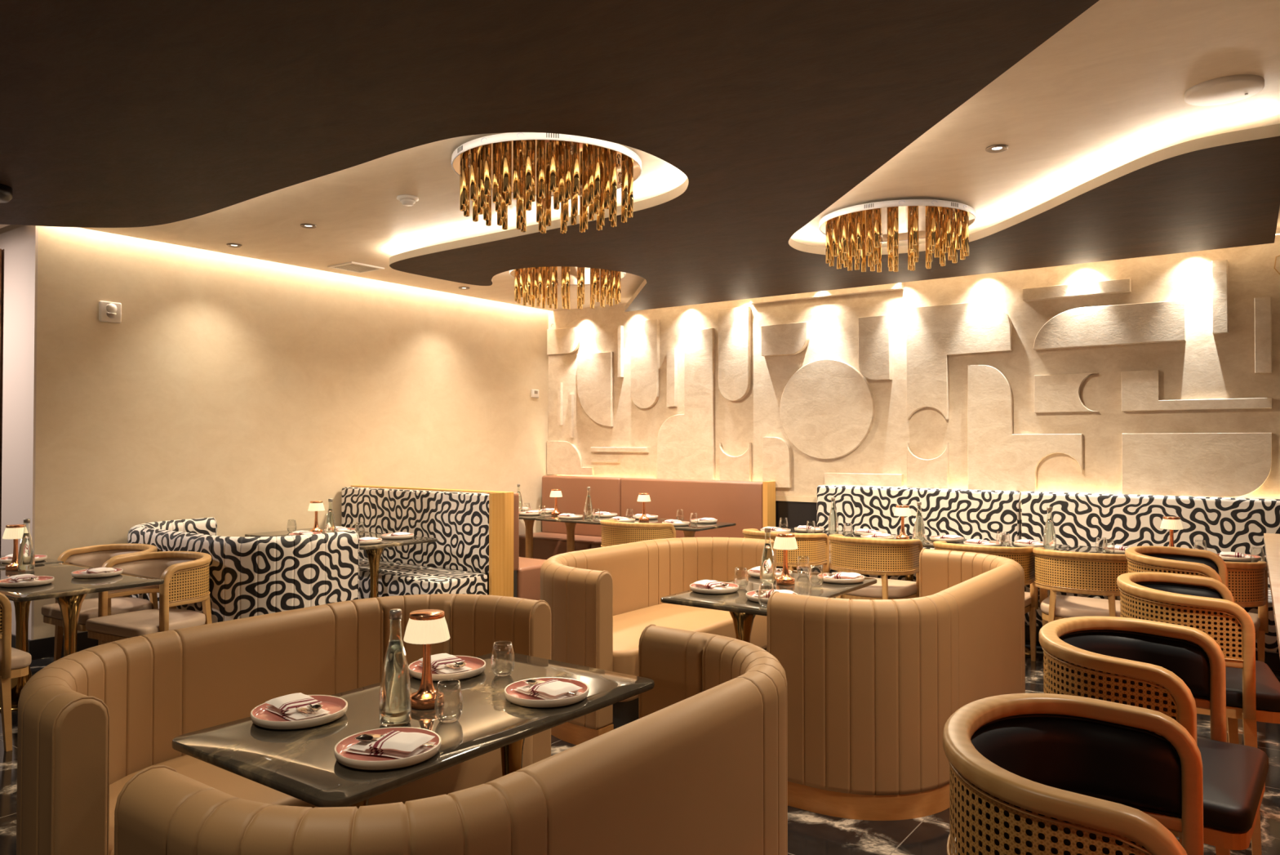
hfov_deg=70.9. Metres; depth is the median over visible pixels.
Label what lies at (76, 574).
plate
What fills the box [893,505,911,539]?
table lamp
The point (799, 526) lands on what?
napkin
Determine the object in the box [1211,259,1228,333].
relief panel
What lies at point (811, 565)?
tumbler
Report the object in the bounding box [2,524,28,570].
table lamp
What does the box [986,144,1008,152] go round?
recessed light
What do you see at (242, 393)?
wall
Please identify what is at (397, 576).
seat cushion
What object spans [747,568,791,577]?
plate
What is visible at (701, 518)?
napkin
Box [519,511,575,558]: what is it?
dining table
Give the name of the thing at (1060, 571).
dining chair
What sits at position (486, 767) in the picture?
seat cushion
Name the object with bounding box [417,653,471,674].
napkin
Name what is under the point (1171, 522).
table lamp
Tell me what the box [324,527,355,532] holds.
plate
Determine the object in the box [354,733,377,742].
spoon
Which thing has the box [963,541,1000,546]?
plate
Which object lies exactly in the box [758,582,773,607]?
tumbler
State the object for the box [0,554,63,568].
dining table
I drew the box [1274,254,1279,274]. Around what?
cable loop
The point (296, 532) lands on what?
napkin
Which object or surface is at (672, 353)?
relief panel
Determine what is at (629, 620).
seat cushion
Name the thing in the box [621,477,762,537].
cushion
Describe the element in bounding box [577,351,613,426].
relief panel
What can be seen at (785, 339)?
relief panel
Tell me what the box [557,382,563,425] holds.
relief panel
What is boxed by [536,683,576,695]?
knife
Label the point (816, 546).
dining chair
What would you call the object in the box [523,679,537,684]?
spoon
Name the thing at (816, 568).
seat cushion
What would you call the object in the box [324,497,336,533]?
water bottle
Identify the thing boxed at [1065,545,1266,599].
dining table
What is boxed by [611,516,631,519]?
napkin
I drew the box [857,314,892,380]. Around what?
relief panel
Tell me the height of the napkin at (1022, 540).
0.036 m
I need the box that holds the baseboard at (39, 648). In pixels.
[11,631,110,659]
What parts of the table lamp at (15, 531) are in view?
lamp shade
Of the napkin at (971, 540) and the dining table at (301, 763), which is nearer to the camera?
the dining table at (301, 763)
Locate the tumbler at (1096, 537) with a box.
[1095,537,1107,553]
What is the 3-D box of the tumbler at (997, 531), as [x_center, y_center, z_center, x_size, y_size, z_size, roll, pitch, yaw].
[2.635,0.810,6.551,0.077,0.105,0.077,-1,-1,36]
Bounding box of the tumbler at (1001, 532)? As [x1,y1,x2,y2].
[999,532,1010,546]
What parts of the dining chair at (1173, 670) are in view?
cane panel, rail, seat frame, leg, seat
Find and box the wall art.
[0,248,1,355]
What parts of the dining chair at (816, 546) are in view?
cane panel, leg, rail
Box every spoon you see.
[306,702,322,711]
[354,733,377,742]
[453,661,466,667]
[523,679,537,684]
[754,590,767,593]
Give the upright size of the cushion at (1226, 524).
0.650 m
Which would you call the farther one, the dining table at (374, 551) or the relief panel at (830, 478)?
the relief panel at (830, 478)
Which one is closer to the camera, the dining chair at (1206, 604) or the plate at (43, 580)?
the dining chair at (1206, 604)
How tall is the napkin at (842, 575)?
0.036 m
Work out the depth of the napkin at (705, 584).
4.57 m
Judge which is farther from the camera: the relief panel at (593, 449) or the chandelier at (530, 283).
the relief panel at (593, 449)
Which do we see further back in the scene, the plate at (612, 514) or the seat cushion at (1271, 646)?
the plate at (612, 514)
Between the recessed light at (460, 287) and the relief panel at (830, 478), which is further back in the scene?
the recessed light at (460, 287)
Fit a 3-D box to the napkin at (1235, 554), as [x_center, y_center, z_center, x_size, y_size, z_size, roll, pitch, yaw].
[3.843,0.823,5.786,0.198,0.036,0.112,-1,-1,35]
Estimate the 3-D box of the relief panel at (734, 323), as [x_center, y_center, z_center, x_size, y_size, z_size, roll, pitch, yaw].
[0.950,-0.734,9.048,0.349,0.937,0.055,-1,-1,36]
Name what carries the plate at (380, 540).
on the dining table at (374, 551)
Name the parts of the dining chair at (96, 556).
leg, seat frame, seat, arm rail, leg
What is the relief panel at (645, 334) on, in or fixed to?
attached to the wall at (1207, 365)
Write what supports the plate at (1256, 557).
on the dining table at (1077, 548)
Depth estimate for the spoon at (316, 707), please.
2.45 m
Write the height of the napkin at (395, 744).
0.036 m
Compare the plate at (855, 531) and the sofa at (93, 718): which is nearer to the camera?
the sofa at (93, 718)
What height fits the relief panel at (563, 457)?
0.393 m
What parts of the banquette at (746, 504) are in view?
panel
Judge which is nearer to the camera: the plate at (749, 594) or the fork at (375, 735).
the fork at (375, 735)
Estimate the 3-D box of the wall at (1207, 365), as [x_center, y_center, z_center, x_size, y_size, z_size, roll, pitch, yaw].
[3.120,-0.465,7.597,10.260,2.220,0.150,-1,-1,36]
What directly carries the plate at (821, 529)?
on the dining table at (928, 543)
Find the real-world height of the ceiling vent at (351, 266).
0.012 m
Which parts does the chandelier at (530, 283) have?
rod, rod, rod, rod, rod, rod, rod, rod, rod, rod, rod, rod, rod, rod, rod, rod, rod, rod, rod, rod, rod, rod, rod, rod, rod, mirror plate, rod, rod, rod, rod, rod, rod, rod, rod, rod, rod, rod, rod, rod, rod, rod, rod, rod, rod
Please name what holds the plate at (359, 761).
on the dining table at (301, 763)
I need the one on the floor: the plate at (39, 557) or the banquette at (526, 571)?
the banquette at (526, 571)
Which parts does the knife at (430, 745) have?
handle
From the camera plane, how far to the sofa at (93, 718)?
3.00 m
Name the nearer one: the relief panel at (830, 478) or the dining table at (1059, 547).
the dining table at (1059, 547)
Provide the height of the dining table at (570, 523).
0.745 m
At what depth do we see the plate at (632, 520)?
8.42 m
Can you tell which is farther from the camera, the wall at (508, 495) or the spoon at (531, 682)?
the wall at (508, 495)
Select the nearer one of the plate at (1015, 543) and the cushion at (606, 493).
the plate at (1015, 543)
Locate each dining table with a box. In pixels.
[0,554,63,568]
[0,562,164,711]
[172,651,654,808]
[244,527,324,537]
[275,530,437,597]
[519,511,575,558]
[535,513,633,552]
[632,518,736,537]
[660,570,876,642]
[759,527,966,581]
[958,539,1070,655]
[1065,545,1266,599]
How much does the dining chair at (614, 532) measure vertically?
0.811 m
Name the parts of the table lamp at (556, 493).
lamp shade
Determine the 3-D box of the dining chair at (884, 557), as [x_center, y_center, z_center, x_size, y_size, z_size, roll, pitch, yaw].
[1.736,1.205,6.685,0.650,0.811,0.548,-1,-1,36]
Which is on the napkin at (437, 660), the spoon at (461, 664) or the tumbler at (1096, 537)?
the spoon at (461, 664)
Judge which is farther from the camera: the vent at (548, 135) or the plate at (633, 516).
the plate at (633, 516)
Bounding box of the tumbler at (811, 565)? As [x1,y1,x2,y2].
[808,564,823,585]
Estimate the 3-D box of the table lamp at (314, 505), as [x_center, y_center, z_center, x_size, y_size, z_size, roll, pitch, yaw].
[-2.686,0.744,7.459,0.131,0.267,0.131,0,-1,-12]
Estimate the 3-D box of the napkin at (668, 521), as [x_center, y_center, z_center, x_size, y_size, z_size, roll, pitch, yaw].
[0.325,0.861,8.190,0.112,0.036,0.198,1,-1,-38]
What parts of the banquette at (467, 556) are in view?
frame, panel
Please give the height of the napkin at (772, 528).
0.036 m
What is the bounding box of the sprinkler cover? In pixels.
[0,183,12,202]
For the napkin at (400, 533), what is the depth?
7.05 m
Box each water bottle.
[17,518,35,571]
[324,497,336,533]
[378,608,411,727]
[516,484,522,511]
[584,486,592,517]
[760,527,776,586]
[827,497,838,534]
[913,501,924,542]
[1043,506,1056,550]
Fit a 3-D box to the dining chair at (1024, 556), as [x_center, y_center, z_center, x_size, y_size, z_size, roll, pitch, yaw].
[2.376,1.198,6.222,0.650,0.811,0.548,-1,-1,36]
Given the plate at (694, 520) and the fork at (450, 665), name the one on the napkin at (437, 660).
the fork at (450, 665)
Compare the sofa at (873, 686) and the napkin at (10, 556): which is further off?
the napkin at (10, 556)
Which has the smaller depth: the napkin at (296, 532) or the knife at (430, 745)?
the knife at (430, 745)
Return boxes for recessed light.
[226,243,241,247]
[300,223,316,228]
[458,286,469,289]
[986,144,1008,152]
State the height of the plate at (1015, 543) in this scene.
0.028 m
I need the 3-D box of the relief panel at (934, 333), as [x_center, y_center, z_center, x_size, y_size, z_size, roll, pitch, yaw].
[2.739,-0.569,7.748,0.882,0.995,0.055,-1,-1,36]
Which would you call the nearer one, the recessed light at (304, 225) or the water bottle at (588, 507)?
the recessed light at (304, 225)
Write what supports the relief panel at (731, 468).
attached to the wall at (1207, 365)
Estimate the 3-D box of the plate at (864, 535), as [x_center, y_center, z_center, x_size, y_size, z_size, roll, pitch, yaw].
[1.845,0.856,6.994,0.251,0.028,0.251,-1,-1,36]
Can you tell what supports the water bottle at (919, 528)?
on the dining table at (928, 543)
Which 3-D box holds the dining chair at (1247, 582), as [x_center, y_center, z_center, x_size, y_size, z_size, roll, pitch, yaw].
[3.420,1.186,5.464,0.650,0.811,0.548,-1,-1,36]
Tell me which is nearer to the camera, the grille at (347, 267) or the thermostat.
the grille at (347, 267)
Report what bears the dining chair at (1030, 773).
on the floor
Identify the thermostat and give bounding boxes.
[531,389,538,397]
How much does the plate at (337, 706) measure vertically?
0.028 m
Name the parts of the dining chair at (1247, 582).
cane panel, rail, seat, seat frame, leg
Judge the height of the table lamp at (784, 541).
0.267 m
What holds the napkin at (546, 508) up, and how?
on the plate at (550, 511)
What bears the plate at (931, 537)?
on the dining table at (928, 543)
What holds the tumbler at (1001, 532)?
on the dining table at (1059, 547)
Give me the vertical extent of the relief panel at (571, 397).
0.496 m
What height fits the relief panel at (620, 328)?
0.565 m
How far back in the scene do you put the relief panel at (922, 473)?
7.86 m
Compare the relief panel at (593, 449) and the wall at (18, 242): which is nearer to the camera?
the wall at (18, 242)
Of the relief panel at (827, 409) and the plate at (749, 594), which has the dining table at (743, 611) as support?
the plate at (749, 594)
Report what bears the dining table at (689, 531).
on the floor
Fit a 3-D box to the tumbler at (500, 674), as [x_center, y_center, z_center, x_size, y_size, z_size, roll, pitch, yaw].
[-0.446,0.753,2.925,0.077,0.105,0.077,-1,-1,36]
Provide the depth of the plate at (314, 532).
7.22 m
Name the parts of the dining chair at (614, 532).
cane panel, arm rail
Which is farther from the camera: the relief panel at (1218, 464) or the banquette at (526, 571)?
the banquette at (526, 571)
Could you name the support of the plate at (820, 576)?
on the dining table at (743, 611)
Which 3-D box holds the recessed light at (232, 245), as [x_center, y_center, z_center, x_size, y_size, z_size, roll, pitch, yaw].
[-3.143,-1.409,6.965,0.110,0.011,0.110,-1,-1,36]
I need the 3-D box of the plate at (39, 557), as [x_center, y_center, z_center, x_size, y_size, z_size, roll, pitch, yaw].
[-3.910,0.836,5.702,0.251,0.028,0.251,-1,-1,36]
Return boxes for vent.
[327,261,384,273]
[546,133,559,137]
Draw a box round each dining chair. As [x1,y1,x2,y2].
[0,592,31,751]
[41,542,158,661]
[85,551,212,644]
[600,519,675,546]
[742,528,830,573]
[828,533,923,599]
[933,540,1038,661]
[1032,546,1129,677]
[1224,560,1268,662]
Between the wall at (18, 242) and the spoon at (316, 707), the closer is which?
the spoon at (316, 707)
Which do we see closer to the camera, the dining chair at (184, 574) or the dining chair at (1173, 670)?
the dining chair at (1173, 670)
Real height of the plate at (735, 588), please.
0.028 m
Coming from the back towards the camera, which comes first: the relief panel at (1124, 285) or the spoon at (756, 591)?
the relief panel at (1124, 285)
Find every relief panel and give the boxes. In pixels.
[546,327,580,355]
[546,440,594,475]
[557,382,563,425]
[568,394,573,437]
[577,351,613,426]
[591,447,648,452]
[591,458,620,462]
[617,325,623,377]
[631,319,659,408]
[657,328,715,479]
[666,347,677,406]
[718,306,751,400]
[719,442,751,480]
[750,282,903,304]
[760,321,809,356]
[762,436,791,487]
[779,359,875,458]
[824,472,903,487]
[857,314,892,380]
[906,301,1012,419]
[906,442,949,488]
[967,364,1082,492]
[1022,278,1131,302]
[1033,299,1186,350]
[1034,373,1097,413]
[1120,369,1271,411]
[1121,432,1271,497]
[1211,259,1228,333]
[1253,296,1271,373]
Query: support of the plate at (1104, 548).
on the dining table at (1077, 548)
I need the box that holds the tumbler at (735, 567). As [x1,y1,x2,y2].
[733,567,748,588]
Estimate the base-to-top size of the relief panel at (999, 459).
1.067 m
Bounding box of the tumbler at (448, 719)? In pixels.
[434,679,462,723]
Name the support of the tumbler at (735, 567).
on the dining table at (743, 611)
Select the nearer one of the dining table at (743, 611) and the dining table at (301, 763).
the dining table at (301, 763)
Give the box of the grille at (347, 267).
[334,263,375,271]
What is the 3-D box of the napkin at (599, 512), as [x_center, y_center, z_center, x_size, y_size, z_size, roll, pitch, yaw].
[-0.357,0.876,9.141,0.198,0.036,0.112,-1,-1,41]
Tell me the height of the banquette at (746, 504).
1.120 m
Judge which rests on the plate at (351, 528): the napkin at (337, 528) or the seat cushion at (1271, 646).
the napkin at (337, 528)
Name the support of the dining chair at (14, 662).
on the floor
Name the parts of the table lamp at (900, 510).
lamp shade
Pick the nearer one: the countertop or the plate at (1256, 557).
the countertop
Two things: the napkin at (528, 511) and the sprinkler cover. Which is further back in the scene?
the napkin at (528, 511)
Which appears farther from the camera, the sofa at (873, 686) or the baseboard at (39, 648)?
the baseboard at (39, 648)
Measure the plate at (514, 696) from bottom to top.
0.028 m
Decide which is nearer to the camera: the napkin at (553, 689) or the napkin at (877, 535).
the napkin at (553, 689)
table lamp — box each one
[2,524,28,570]
[307,500,324,533]
[403,608,449,709]
[550,488,562,515]
[636,493,650,521]
[773,533,797,585]
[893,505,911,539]
[1160,515,1182,546]
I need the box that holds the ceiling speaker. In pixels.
[1184,74,1264,106]
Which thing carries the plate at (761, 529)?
on the dining table at (928, 543)
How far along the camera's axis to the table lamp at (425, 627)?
2.56 m
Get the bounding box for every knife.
[373,738,434,747]
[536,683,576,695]
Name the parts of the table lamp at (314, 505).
lamp shade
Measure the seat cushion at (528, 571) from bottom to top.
0.350 m
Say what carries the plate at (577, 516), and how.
on the dining table at (570, 523)
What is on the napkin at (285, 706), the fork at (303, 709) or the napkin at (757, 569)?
the fork at (303, 709)
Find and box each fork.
[295,706,314,713]
[357,733,383,737]
[444,663,460,668]
[532,678,545,683]
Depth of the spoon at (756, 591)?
4.32 m
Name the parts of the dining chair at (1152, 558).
cane panel, arm rail, leg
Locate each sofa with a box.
[16,593,551,854]
[114,623,787,854]
[127,516,359,622]
[540,537,776,745]
[767,547,1025,820]
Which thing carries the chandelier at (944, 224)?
hanging from the ceiling at (1105, 92)
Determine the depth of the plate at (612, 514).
9.04 m
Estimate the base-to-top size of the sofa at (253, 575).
0.909 m
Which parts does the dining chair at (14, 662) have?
cane panel, arm rail, leg, seat frame, seat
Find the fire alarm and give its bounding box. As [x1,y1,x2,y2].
[98,300,121,323]
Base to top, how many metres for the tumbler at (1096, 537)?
0.105 m
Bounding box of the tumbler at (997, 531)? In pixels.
[995,530,1007,546]
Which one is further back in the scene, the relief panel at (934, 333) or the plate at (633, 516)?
the plate at (633, 516)
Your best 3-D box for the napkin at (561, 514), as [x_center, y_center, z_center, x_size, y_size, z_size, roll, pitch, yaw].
[-0.694,0.872,8.915,0.198,0.036,0.112,0,-1,25]
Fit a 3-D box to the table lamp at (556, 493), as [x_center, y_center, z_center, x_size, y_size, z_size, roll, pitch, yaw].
[-0.870,0.773,9.316,0.131,0.267,0.131,-1,-1,36]
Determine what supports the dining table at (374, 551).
on the floor
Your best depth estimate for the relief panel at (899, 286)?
8.43 m
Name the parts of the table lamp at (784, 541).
lamp shade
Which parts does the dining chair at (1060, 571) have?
leg, leg, seat frame, rail, arm rail, seat, cane panel, leg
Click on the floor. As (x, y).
(809, 833)
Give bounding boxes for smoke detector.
[396,194,418,205]
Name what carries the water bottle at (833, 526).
on the dining table at (928, 543)
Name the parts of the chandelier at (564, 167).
rod, rod, rod, rod, rod, rod, rod, rod, rod, rod, rod, rod, rod, rod, rod, rod, rod, rod, rod, rod, rod, rod, rod, rod, rod, rod, rod, rod, rod, mirror plate, rod, rod, rod, rod, rod, rod, rod, rod, crystal bulb, rod, rod, rod, rod, rod, rod, rod, rod, rod, rod, rod, rod, rod, rod, rod, rod, rod, crystal bulb, rod, rod, rod, rod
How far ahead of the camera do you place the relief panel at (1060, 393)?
7.25 m
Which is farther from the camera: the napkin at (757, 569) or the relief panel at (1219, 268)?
the relief panel at (1219, 268)
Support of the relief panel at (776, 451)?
attached to the wall at (1207, 365)
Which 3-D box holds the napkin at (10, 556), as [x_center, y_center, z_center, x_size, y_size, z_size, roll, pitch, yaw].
[-3.913,0.822,5.703,0.198,0.036,0.112,0,-1,24]
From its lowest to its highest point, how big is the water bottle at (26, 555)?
0.305 m
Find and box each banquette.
[341,486,504,599]
[513,492,546,599]
[519,475,775,559]
[800,484,1021,597]
[1021,490,1279,671]
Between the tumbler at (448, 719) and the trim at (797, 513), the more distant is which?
the trim at (797, 513)
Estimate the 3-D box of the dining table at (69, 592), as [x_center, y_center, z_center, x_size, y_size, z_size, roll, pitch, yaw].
[-3.319,1.212,5.020,1.250,0.745,0.720,-1,-1,36]
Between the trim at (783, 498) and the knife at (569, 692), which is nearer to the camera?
the knife at (569, 692)
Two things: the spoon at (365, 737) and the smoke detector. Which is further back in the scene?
the smoke detector
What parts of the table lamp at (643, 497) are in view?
lamp shade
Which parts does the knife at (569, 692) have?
handle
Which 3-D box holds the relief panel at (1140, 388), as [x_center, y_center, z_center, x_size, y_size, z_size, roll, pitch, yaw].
[4.144,-0.286,6.728,0.959,0.310,0.050,-1,-1,36]
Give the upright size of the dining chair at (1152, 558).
0.946 m
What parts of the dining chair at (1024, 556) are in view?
cane panel, arm rail, seat frame, seat, rail, leg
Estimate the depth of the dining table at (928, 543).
7.18 m
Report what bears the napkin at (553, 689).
on the plate at (514, 696)
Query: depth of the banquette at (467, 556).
7.29 m
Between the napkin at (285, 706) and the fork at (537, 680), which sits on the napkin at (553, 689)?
the fork at (537, 680)
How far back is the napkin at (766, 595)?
4.29 m
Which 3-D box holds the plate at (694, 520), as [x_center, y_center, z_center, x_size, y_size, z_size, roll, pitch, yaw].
[0.600,0.879,8.446,0.251,0.028,0.251,-1,-1,36]
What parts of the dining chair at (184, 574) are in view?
leg, seat frame, seat, rail, cane panel, leg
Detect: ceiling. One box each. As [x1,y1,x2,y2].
[0,0,1279,311]
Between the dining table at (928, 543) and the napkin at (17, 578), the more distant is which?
the dining table at (928, 543)
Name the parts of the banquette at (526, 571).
frame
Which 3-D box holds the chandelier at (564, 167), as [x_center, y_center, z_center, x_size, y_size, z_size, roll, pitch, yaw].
[-0.500,-1.298,4.868,1.020,0.301,1.026,-1,-1,36]
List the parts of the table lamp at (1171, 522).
lamp shade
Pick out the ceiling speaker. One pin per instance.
(1233, 88)
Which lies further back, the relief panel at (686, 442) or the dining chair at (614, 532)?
the relief panel at (686, 442)
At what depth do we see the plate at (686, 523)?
8.10 m
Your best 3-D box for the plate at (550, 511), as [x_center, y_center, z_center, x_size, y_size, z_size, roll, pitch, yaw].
[-1.007,0.898,9.636,0.251,0.028,0.251,-1,-1,36]
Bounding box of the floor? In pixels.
[0,640,1279,854]
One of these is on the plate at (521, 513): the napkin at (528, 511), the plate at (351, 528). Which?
the napkin at (528, 511)
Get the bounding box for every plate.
[0,554,47,563]
[0,575,54,586]
[71,567,123,577]
[250,694,347,729]
[288,531,321,535]
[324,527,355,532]
[333,726,441,769]
[359,537,382,544]
[381,533,413,538]
[408,655,485,680]
[503,676,589,707]
[519,511,542,515]
[534,509,553,513]
[557,514,582,519]
[592,512,617,516]
[608,517,635,522]
[632,515,657,519]
[662,520,689,525]
[689,582,738,594]
[690,518,717,523]
[746,589,797,603]
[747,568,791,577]
[760,528,791,532]
[794,526,824,532]
[817,572,864,583]
[853,529,885,535]
[860,533,893,538]
[929,535,964,542]
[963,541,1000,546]
[1013,541,1043,546]
[1102,546,1124,554]
[1216,553,1261,561]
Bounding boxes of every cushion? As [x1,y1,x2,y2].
[108,734,533,854]
[359,558,487,599]
[513,492,519,570]
[516,556,546,599]
[519,532,601,559]
[542,475,622,537]
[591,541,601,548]
[613,603,767,702]
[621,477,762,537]
[800,555,915,597]
[817,484,1021,554]
[1021,490,1279,590]
[1024,584,1279,653]
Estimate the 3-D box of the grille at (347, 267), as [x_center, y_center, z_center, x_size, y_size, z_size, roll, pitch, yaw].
[-2.478,-1.397,7.847,0.280,0.006,0.268,-1,-1,36]
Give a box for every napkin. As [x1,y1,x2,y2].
[5,554,35,559]
[8,573,39,582]
[79,566,116,573]
[266,692,331,720]
[293,530,313,534]
[335,525,347,530]
[342,730,436,758]
[359,536,378,541]
[387,531,410,536]
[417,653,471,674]
[512,679,582,699]
[523,510,539,512]
[539,507,554,511]
[559,513,575,516]
[595,511,610,514]
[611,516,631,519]
[635,513,654,516]
[665,519,684,523]
[692,579,732,589]
[696,517,715,520]
[751,565,782,573]
[752,589,793,598]
[763,526,786,530]
[797,524,819,528]
[824,571,860,578]
[857,528,880,533]
[866,533,891,537]
[935,534,962,538]
[965,538,994,544]
[1016,538,1043,544]
[1107,544,1128,550]
[1219,551,1253,557]
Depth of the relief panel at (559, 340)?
10.38 m
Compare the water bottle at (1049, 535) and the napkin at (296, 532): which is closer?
the water bottle at (1049, 535)
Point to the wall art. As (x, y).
(0, 249)
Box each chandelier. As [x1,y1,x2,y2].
[450,132,641,233]
[509,266,626,309]
[818,199,976,272]
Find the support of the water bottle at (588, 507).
on the dining table at (570, 523)
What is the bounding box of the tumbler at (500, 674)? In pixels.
[490,640,515,676]
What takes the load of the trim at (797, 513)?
attached to the wall at (1207, 365)
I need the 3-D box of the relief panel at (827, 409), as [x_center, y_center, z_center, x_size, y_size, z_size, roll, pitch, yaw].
[1.749,-0.172,8.463,0.940,0.940,0.050,-1,-1,36]
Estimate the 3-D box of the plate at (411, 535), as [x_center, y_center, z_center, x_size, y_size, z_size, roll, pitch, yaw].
[-1.912,0.858,7.094,0.251,0.028,0.251,-1,-1,36]
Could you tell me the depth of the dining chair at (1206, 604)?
3.30 m
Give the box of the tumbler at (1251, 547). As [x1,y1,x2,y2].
[1249,546,1265,562]
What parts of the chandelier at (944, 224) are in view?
rod, rod, rod, rod, rod, rod, rod, rod, rod, rod, rod, rod, rod, rod, rod, rod, rod, rod, rod, rod, rod, rod, rod, rod, rod, rod, rod, rod, rod, rod, mirror plate, rod, rod, rod, rod, rod, rod, rod, rod, rod, rod, rod, rod, rod, rod, rod, rod, rod, rod, rod, rod, rod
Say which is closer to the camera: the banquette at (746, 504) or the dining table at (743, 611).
the dining table at (743, 611)
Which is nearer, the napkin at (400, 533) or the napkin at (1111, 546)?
the napkin at (1111, 546)
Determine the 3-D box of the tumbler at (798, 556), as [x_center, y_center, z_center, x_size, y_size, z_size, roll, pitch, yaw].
[0.930,0.788,5.120,0.077,0.105,0.077,-1,-1,36]
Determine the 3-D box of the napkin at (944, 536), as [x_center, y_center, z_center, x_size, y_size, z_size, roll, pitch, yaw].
[2.353,0.841,6.890,0.112,0.036,0.198,1,-1,-39]
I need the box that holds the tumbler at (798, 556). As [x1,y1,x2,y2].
[796,555,809,575]
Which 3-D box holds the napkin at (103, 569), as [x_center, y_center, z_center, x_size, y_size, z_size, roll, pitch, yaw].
[-3.074,0.812,5.096,0.198,0.036,0.112,-1,-1,30]
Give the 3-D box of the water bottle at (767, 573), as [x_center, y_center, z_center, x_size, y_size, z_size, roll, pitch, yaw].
[0.675,0.681,4.744,0.085,0.305,0.085,-1,-1,36]
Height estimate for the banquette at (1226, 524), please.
1.100 m
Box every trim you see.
[775,495,817,502]
[775,500,817,568]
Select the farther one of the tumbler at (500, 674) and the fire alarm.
the fire alarm
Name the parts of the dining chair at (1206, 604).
cane panel, arm rail, leg, rail, seat frame, leg, seat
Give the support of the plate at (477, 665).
on the dining table at (301, 763)
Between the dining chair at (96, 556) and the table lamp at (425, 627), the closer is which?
the table lamp at (425, 627)
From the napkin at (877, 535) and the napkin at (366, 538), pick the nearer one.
the napkin at (366, 538)
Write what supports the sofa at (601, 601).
on the floor
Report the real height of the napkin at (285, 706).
0.036 m
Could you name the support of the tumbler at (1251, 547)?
on the dining table at (1077, 548)
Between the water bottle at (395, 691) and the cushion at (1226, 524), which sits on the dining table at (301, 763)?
the water bottle at (395, 691)
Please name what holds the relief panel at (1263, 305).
attached to the wall at (1207, 365)
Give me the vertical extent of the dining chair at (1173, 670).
0.946 m
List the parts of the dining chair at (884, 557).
rail, cane panel, seat frame, seat, leg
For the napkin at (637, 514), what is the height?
0.036 m
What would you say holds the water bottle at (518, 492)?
on the dining table at (529, 520)
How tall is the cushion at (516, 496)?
0.640 m
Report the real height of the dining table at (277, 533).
0.745 m
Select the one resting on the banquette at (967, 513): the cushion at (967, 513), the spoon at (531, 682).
the cushion at (967, 513)
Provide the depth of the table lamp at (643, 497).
8.57 m
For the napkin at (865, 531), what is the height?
0.036 m
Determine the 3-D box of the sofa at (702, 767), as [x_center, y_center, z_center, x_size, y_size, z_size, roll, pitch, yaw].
[-0.221,1.107,2.268,0.740,0.869,1.827,-1,-1,36]
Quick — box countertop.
[1263,533,1279,656]
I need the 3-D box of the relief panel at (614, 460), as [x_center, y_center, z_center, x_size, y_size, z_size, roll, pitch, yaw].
[-0.386,0.370,10.009,0.382,0.037,0.040,-1,-1,36]
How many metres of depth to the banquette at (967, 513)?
7.71 m
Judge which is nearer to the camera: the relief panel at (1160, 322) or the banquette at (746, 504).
the relief panel at (1160, 322)
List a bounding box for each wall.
[0,224,38,639]
[33,226,548,639]
[351,484,513,596]
[547,229,1279,498]
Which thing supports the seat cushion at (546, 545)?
on the banquette at (746, 504)

